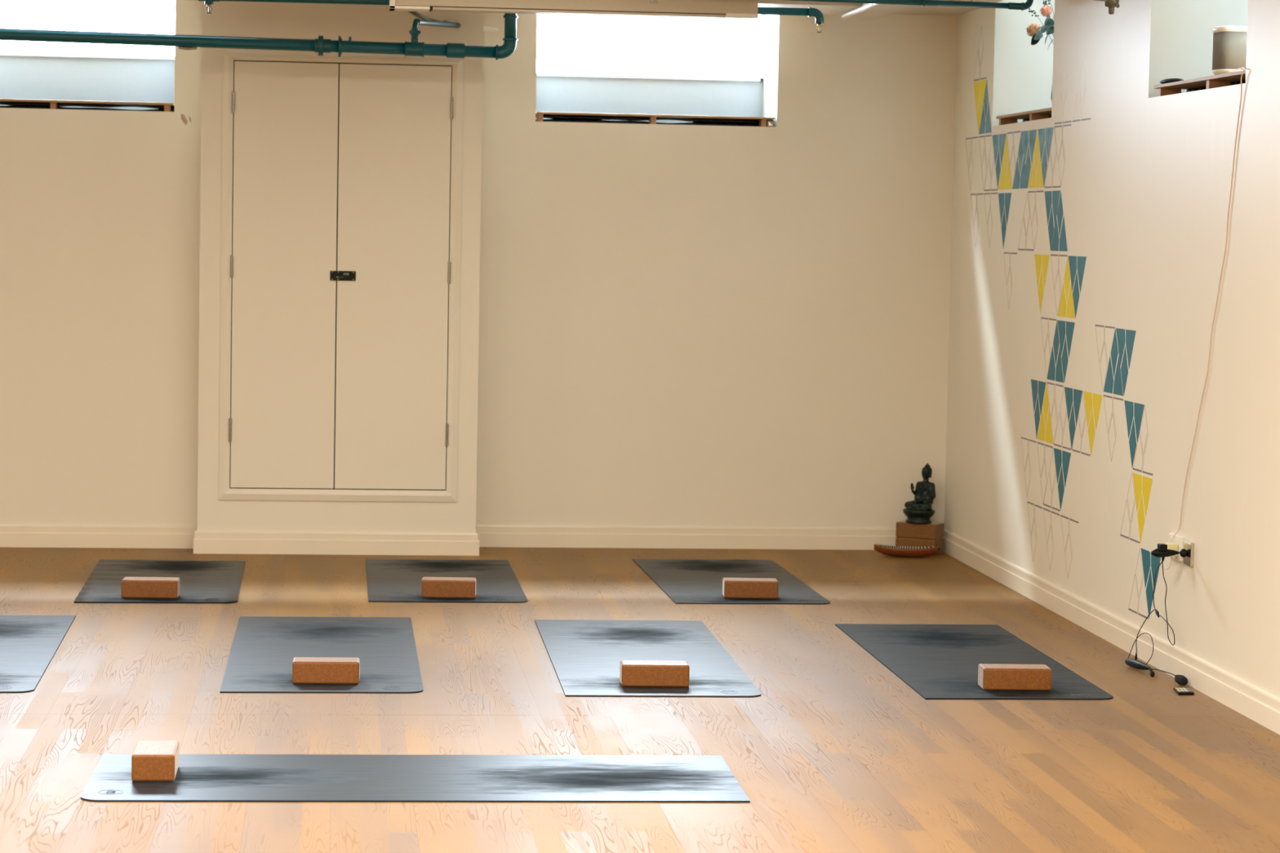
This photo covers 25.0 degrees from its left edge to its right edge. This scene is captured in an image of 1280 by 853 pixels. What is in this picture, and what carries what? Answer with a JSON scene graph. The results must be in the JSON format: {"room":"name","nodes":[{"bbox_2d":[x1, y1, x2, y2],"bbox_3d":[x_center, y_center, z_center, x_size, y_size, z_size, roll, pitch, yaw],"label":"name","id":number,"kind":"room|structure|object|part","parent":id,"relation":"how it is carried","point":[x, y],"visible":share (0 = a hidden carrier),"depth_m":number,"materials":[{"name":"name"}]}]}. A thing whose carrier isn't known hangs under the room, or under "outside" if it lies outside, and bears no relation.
{"room":"exercise studio","nodes":[
{"label":"exercise studio","id":0,"kind":"room"},
{"bbox_2d":[0,0,957,533],"bbox_3d":[-2.493,-1.041,13.701,8.300,3.200,0.870,1,4,-6],"label":"wall","id":1,"kind":"structure","parent":0,"point":[661,325],"depth_m":13.90,"materials":[{"name":"paint"}]},
{"bbox_2d":[0,55,174,109],"bbox_3d":[-2.803,-1.641,13.888,1.160,0.276,0.030,1,4,-6],"label":"window","id":2,"kind":"structure","parent":1,"relation":"attached to","point":[25,77],"depth_m":13.88,"materials":[{"name":"white glass"}]},
{"bbox_2d":[0,98,174,111],"bbox_3d":[-2.779,-1.517,13.648,1.160,0.042,0.464,1,4,-6],"label":"shelf","id":3,"kind":"object","parent":1,"relation":"attached to","point":[10,103],"visible":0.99,"depth_m":13.53,"materials":[{"name":"brown wood"}]},
{"bbox_2d":[0,51,174,59],"bbox_3d":[-2.792,-2.078,13.843,1.160,0.602,0.040,1,4,-6],"label":"window","id":4,"kind":"structure","parent":1,"relation":"in","point":[2,53],"depth_m":13.86,"materials":[{"name":"paint"}]},
{"bbox_2d":[218,53,463,502],"bbox_3d":[-1.390,-0.681,13.391,1.106,2.064,0.026,1,4,-6],"label":"closet door","id":5,"kind":"structure","parent":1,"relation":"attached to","point":[340,245],"depth_m":13.39,"materials":[{"name":"paint"}]},
{"bbox_3d":[-1.650,-0.697,13.368,0.478,1.973,0.012,1,4,-6],"label":"door","id":6,"kind":"part","parent":5,"relation":"part of","materials":[{"name":"paint"}]},
{"bbox_3d":[-1.151,-0.691,13.421,0.516,1.973,0.012,1,4,-6],"label":"door","id":7,"kind":"part","parent":5,"relation":"part of","materials":[{"name":"paint"}]},
{"bbox_2d":[0,524,896,555],"bbox_3d":[-2.505,0.520,13.550,8.082,0.106,0.387,1,4,-6],"label":"baseboard","id":8,"kind":"structure","parent":1,"relation":"attached to","point":[215,542],"depth_m":13.59,"materials":[{"name":"paint"}]},
{"bbox_2d":[483,26,497,31],"bbox_3d":[-0.713,-1.873,13.562,0.092,0.024,0.024,1,4,-6],"label":"pipe stub","id":9,"kind":"object","parent":1,"relation":"attached to","point":[485,28],"visible":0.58,"depth_m":13.55,"materials":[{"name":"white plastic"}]},
{"bbox_2d":[535,75,763,123],"bbox_3d":[0.032,-1.605,14.349,1.167,0.250,0.030,1,4,-6],"label":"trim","id":10,"kind":"structure","parent":1,"relation":"attached to","point":[553,94],"depth_m":14.33,"materials":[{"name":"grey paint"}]},
{"bbox_2d":[536,14,765,81],"bbox_3d":[0.042,-2.042,14.304,1.167,0.628,0.040,1,4,-6],"label":"window frame","id":11,"kind":"structure","parent":1,"relation":"in","point":[762,44],"depth_m":14.33,"materials":[{"name":"paint"}]},
{"bbox_2d":[535,111,775,126],"bbox_3d":[0.056,-1.496,14.108,1.167,0.047,0.464,1,4,-6],"label":"shelf","id":12,"kind":"object","parent":1,"relation":"attached to","point":[555,116],"visible":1,"depth_m":13.97,"materials":[{"name":"brown wood"}]},
{"bbox_2d":[766,120,774,126],"bbox_3d":[0.632,-1.470,13.968,0.039,0.033,0.034,1,4,-6],"label":"foil","id":13,"kind":"object","parent":12,"relation":"on","point":[769,122],"visible":1,"depth_m":13.95,"materials":[{"name":"silver metal"}]},
{"bbox_2d":[758,0,861,14],"bbox_3d":[0.454,-1.950,13.290,1.053,0.035,0.550,1,4,-6],"label":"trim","id":14,"kind":"structure","parent":1,"relation":"attached to","point":[825,7],"depth_m":13.09,"materials":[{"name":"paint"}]},
{"bbox_2d":[841,3,878,17],"bbox_3d":[1.272,-1.707,10.455,0.028,0.028,6.120,1,4,-6],"label":"conduit","id":15,"kind":"object","parent":1,"relation":"attached to","point":[868,6],"visible":0.67,"depth_m":13.05,"materials":[{"name":"white metal"}]},
{"bbox_2d":[842,3,915,20],"bbox_3d":[1.581,-1.577,8.370,0.163,0.060,10.500,1,4,-6],"label":"trim","id":16,"kind":"structure","parent":1,"relation":"attached to","point":[880,11],"depth_m":13.07,"materials":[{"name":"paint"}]},
{"bbox_2d":[0,546,1279,852],"bbox_3d":[-1.388,1.188,5.382,8.800,0.060,17.200,1,4,-6],"label":"floor","id":17,"kind":"structure","parent":0,"point":[836,753],"depth_m":8.98,"materials":[{"name":"brown wood"}]},
{"bbox_2d":[0,615,75,693],"bbox_3d":[-2.416,0.799,10.266,0.660,0.006,1.830,1,4,-7],"label":"yoga mat","id":18,"kind":"object","parent":17,"relation":"on","point":[28,644],"visible":1,"depth_m":10.38,"materials":[{"name":"rubber"}]},
{"bbox_2d":[73,559,244,604],"bbox_3d":[-2.039,0.660,12.363,0.652,0.008,1.450,1,4,-7],"label":"yoga mat","id":19,"kind":"object","parent":17,"relation":"on","point":[201,581],"visible":0.91,"depth_m":12.40,"materials":[{"name":"rubber"}]},
{"bbox_2d":[120,577,180,598],"bbox_3d":[-2.005,0.660,11.806,0.228,0.075,0.110,1,4,-3],"label":"block","id":20,"kind":"object","parent":19,"relation":"on","point":[131,587],"visible":1,"depth_m":11.75,"materials":[{"name":"brown wood"}]},
{"bbox_2d":[220,616,422,693],"bbox_3d":[-1.141,0.814,10.407,0.668,0.006,1.815,1,4,-6],"label":"yoga mat","id":21,"kind":"object","parent":17,"relation":"on","point":[264,649],"visible":1,"depth_m":10.37,"materials":[{"name":"rubber"}]},
{"bbox_2d":[292,657,359,684],"bbox_3d":[-1.058,0.823,9.715,0.223,0.075,0.110,1,4,-5],"label":"block","id":22,"kind":"object","parent":21,"relation":"on","point":[305,670],"visible":1,"depth_m":9.66,"materials":[{"name":"brown wood"}]},
{"bbox_2d":[80,754,750,802],"bbox_3d":[-0.627,0.984,8.078,1.800,0.006,0.670,1,4,-5],"label":"yoga mat","id":23,"kind":"object","parent":17,"relation":"on","point":[199,778],"visible":1,"depth_m":8.04,"materials":[{"name":"rubber"}]},
{"bbox_2d":[131,740,179,781],"bbox_3d":[-1.351,0.933,8.039,0.118,0.075,0.228,1,4,-6],"label":"block","id":24,"kind":"object","parent":23,"relation":"on","point":[151,760],"visible":1,"depth_m":7.93,"materials":[{"name":"brown wood"}]},
{"bbox_2d":[365,559,527,603],"bbox_3d":[-0.862,0.669,12.577,0.656,0.006,1.481,1,4,-6],"label":"yoga mat","id":25,"kind":"object","parent":17,"relation":"on","point":[388,580],"visible":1,"depth_m":12.61,"materials":[{"name":"rubber"}]},
{"bbox_2d":[421,577,475,598],"bbox_3d":[-0.796,0.671,11.995,0.224,0.075,0.110,1,4,-2],"label":"block","id":26,"kind":"object","parent":25,"relation":"on","point":[431,587],"visible":1,"depth_m":11.94,"materials":[{"name":"brown wood"}]},
{"bbox_2d":[534,619,761,697],"bbox_3d":[-0.002,0.831,10.470,0.660,0.006,1.825,1,4,-5],"label":"yoga mat","id":27,"kind":"object","parent":17,"relation":"on","point":[585,656],"visible":1,"depth_m":10.45,"materials":[{"name":"rubber"}]},
{"bbox_2d":[619,660,689,687],"bbox_3d":[0.049,0.839,9.787,0.230,0.075,0.110,1,4,-4],"label":"block","id":28,"kind":"object","parent":27,"relation":"on","point":[668,673],"visible":1,"depth_m":9.73,"materials":[{"name":"brown wood"}]},
{"bbox_2d":[632,559,830,604],"bbox_3d":[0.384,0.681,12.755,0.660,0.006,1.565,1,4,-7],"label":"yoga mat","id":29,"kind":"object","parent":17,"relation":"on","point":[684,581],"visible":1,"depth_m":12.77,"materials":[{"name":"rubber"}]},
{"bbox_2d":[722,577,777,599],"bbox_3d":[0.466,0.683,12.171,0.228,0.075,0.110,1,4,-2],"label":"block","id":30,"kind":"object","parent":29,"relation":"on","point":[732,588],"visible":1,"depth_m":12.12,"materials":[{"name":"brown wood"}]},
{"bbox_2d":[873,544,940,557],"bbox_3d":[1.282,0.598,13.830,0.318,0.059,0.106,2,4,6],"label":"dish","id":31,"kind":"object","parent":17,"relation":"on","point":[894,551],"visible":1,"depth_m":13.80,"materials":[{"name":"red wood"}]},
{"bbox_2d":[895,537,943,555],"bbox_3d":[1.360,0.578,14.020,0.210,0.075,0.114,3,4,28],"label":"block","id":32,"kind":"object","parent":17,"relation":"on","point":[900,541],"visible":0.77,"depth_m":13.97,"materials":[{"name":"brown wood"}]},
{"bbox_2d":[895,520,944,539],"bbox_3d":[1.362,0.503,14.014,0.210,0.075,0.114,3,4,28],"label":"block","id":33,"kind":"object","parent":32,"relation":"on","point":[934,531],"visible":1,"depth_m":13.96,"materials":[{"name":"brown wood"}]},
{"bbox_2d":[902,462,935,524],"bbox_3d":[1.360,0.323,13.980,0.164,0.288,0.154,4,5,40],"label":"statue","id":34,"kind":"object","parent":33,"relation":"on","point":[919,510],"visible":1,"depth_m":13.97,"materials":[{"name":"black metal"}]},
{"bbox_3d":[1.353,0.422,13.982,0.164,0.038,0.139,4,5,40],"label":"lotus seat","id":35,"kind":"part","parent":34,"relation":"part of","materials":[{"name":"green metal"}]},
{"bbox_2d":[835,623,1112,700],"bbox_3d":[1.187,0.850,10.538,0.654,0.006,1.790,1,4,-6],"label":"yoga mat","id":36,"kind":"object","parent":17,"relation":"on","point":[936,661],"visible":1,"depth_m":10.54,"materials":[{"name":"rubber"}]},
{"bbox_2d":[977,663,1052,690],"bbox_3d":[1.283,0.858,9.862,0.236,0.075,0.110,1,4,-4],"label":"block","id":37,"kind":"object","parent":36,"relation":"on","point":[990,676],"visible":1,"depth_m":9.81,"materials":[{"name":"brown wood"}]},
{"bbox_2d":[1124,561,1187,685],"bbox_3d":[1.838,0.674,10.209,0.080,0.423,0.482,0,4,-11],"label":"power cord","id":38,"kind":"object","parent":17,"relation":"on","point":[1182,680],"visible":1,"depth_m":10.25,"materials":[{"name":"black plastic"},{"name":"black rubber"}]},
{"bbox_3d":[1.840,0.649,10.275,0.072,0.381,0.349,1,4,-6],"label":"cord","id":39,"kind":"part","parent":38,"relation":"part of","materials":[{"name":"black plastic"}]},
{"bbox_2d":[1173,687,1194,695],"bbox_3d":[1.861,0.907,9.866,0.057,0.010,0.122,1,4,1],"label":"remote control","id":40,"kind":"object","parent":17,"relation":"on","point":[1180,691],"visible":1,"depth_m":9.84,"materials":[{"name":"black plastic"}]},
{"bbox_2d":[893,0,1003,15],"bbox_3d":[-1.637,-1.494,5.095,8.182,0.100,17.060,1,4,-6],"label":"ceiling","id":41,"kind":"structure","parent":0,"point":[914,10],"depth_m":13.66,"materials":[{"name":"paint"}]},
{"bbox_2d":[0,13,517,59],"bbox_3d":[-3.250,-1.841,12.808,5.389,0.328,0.639,1,4,-6],"label":"pipe","id":42,"kind":"object","parent":41,"relation":"attached to","point":[413,48],"visible":1,"depth_m":12.70,"materials":[{"name":"teal metal"}]},
{"bbox_2d":[408,11,447,21],"bbox_3d":[-1.007,-1.901,12.911,0.065,0.149,0.942,2,4,15],"label":"cable bundle","id":43,"kind":"object","parent":41,"relation":"hanging from","point":[417,14],"visible":0.46,"depth_m":13.00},
{"bbox_2d":[198,0,823,32],"bbox_3d":[-1.188,-1.809,12.448,4.015,0.112,0.043,1,4,-6],"label":"pipe","id":44,"kind":"object","parent":41,"relation":"hanging from","point":[817,14],"visible":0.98,"depth_m":12.45,"materials":[{"name":"teal metal"}]},
{"bbox_2d":[389,0,758,20],"bbox_3d":[-0.273,-1.805,12.003,1.534,0.176,0.142,1,4,-6],"label":"light fixture","id":45,"kind":"object","parent":41,"relation":"hanging from","point":[737,10],"depth_m":11.97,"materials":[{"name":"white metal"}]},
{"bbox_2d":[790,0,1033,10],"bbox_3d":[0.810,-1.808,11.952,1.683,0.122,0.035,1,4,-6],"label":"pipe","id":46,"kind":"object","parent":41,"relation":"attached to","point":[1014,6],"visible":1,"depth_m":12.00,"materials":[{"name":"teal metal"}]},
{"bbox_2d":[1097,0,1119,14],"bbox_3d":[1.751,-1.651,10.744,0.253,0.232,0.141,1,4,-6],"label":"ceiling fixture","id":47,"kind":"object","parent":41,"relation":"attached to","point":[1111,4],"visible":1,"depth_m":10.69,"materials":[{"name":"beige metal"}]},
{"bbox_2d":[1026,0,1054,102],"bbox_3d":[1.789,-1.636,12.606,0.118,0.518,0.640,1,4,-6],"label":"flower arrangement","id":48,"kind":"object","parent":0,"point":[1036,32],"visible":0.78,"depth_m":12.60,"materials":[{"name":"multicoloured plant"}]},
{"bbox_2d":[944,0,1279,698],"bbox_3d":[2.634,-0.402,5.872,0.500,3.200,17.560,1,4,-6],"label":"wall","id":49,"kind":"structure","parent":0,"point":[1146,180],"depth_m":10.84,"materials":[{"name":"paint"}]},
{"bbox_2d":[995,107,1051,124],"bbox_3d":[1.912,-1.356,12.669,0.464,0.044,1.051,1,4,-6],"label":"shelf","id":50,"kind":"object","parent":49,"relation":"attached to","point":[1042,113],"visible":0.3,"depth_m":12.70,"materials":[{"name":"brown wood"}]},
{"bbox_2d":[965,26,1161,619],"bbox_3d":[1.725,-0.586,12.096,0.001,2.373,3.478,1,4,-6],"label":"wall mural","id":51,"kind":"object","parent":49,"relation":"attached to","point":[1141,482],"visible":1,"depth_m":11.93,"materials":[{"name":"paint"}]},
{"bbox_2d":[942,528,1279,734],"bbox_3d":[2.368,1.152,5.753,0.017,0.106,16.960,1,4,-6],"label":"baseboard","id":52,"kind":"structure","parent":49,"relation":"attached to","point":[1255,704],"depth_m":10.82,"materials":[{"name":"paint"}]},
{"bbox_2d":[1168,533,1183,561],"bbox_3d":[1.902,0.428,10.236,0.016,0.086,0.147,1,4,-6],"label":"wall socket","id":53,"kind":"object","parent":49,"relation":"attached to","point":[1178,540],"visible":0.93,"depth_m":10.19,"materials":[{"name":"white plastic"}]},
{"bbox_2d":[1160,542,1177,569],"bbox_3d":[1.878,0.461,10.229,0.039,0.099,0.094,1,4,-6],"label":"power adapter","id":54,"kind":"object","parent":53,"relation":"attached to","point":[1173,546],"visible":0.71,"depth_m":10.18,"materials":[{"name":"beige plastic"}]},
{"bbox_2d":[1182,540,1194,566],"bbox_3d":[1.920,0.444,10.084,0.014,0.085,0.086,1,4,-6],"label":"socket","id":55,"kind":"object","parent":49,"relation":"attached to","point":[1188,546],"visible":1,"depth_m":10.06,"materials":[{"name":"white plastic"}]},
{"bbox_2d":[1151,543,1186,561],"bbox_3d":[1.850,0.442,10.082,0.126,0.062,0.040,1,4,-6],"label":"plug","id":56,"kind":"object","parent":55,"relation":"attached to","point":[1162,551],"visible":1,"depth_m":10.07,"materials":[{"name":"black plastic"}]},
{"bbox_2d":[1153,70,1245,96],"bbox_3d":[2.182,-1.194,10.101,0.464,0.044,1.109,1,4,-6],"label":"shelf","id":57,"kind":"object","parent":49,"relation":"attached to","point":[1233,77],"visible":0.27,"depth_m":10.11,"materials":[{"name":"brown wood"}]},
{"bbox_2d":[1160,78,1183,84],"bbox_3d":[1.947,-1.263,10.543,0.068,0.022,0.170,0,4,-12],"label":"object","id":58,"kind":"object","parent":57,"relation":"on","point":[1167,80],"visible":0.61,"depth_m":10.49,"materials":[{"name":"plastic"}]},
{"bbox_2d":[1211,25,1247,75],"bbox_3d":[2.043,-1.294,9.941,0.121,0.170,0.121,0,4,-14],"label":"speaker","id":59,"kind":"object","parent":57,"relation":"on","point":[1229,42],"visible":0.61,"depth_m":9.88},
{"bbox_2d":[1170,67,1244,542],"bbox_3d":[1.974,-0.391,9.874,0.072,1.646,0.599,1,4,-8],"label":"cable","id":60,"kind":"object","parent":49,"relation":"attached to","point":[1239,68],"visible":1,"depth_m":9.80,"materials":[{"name":"plastic"}]}
]}

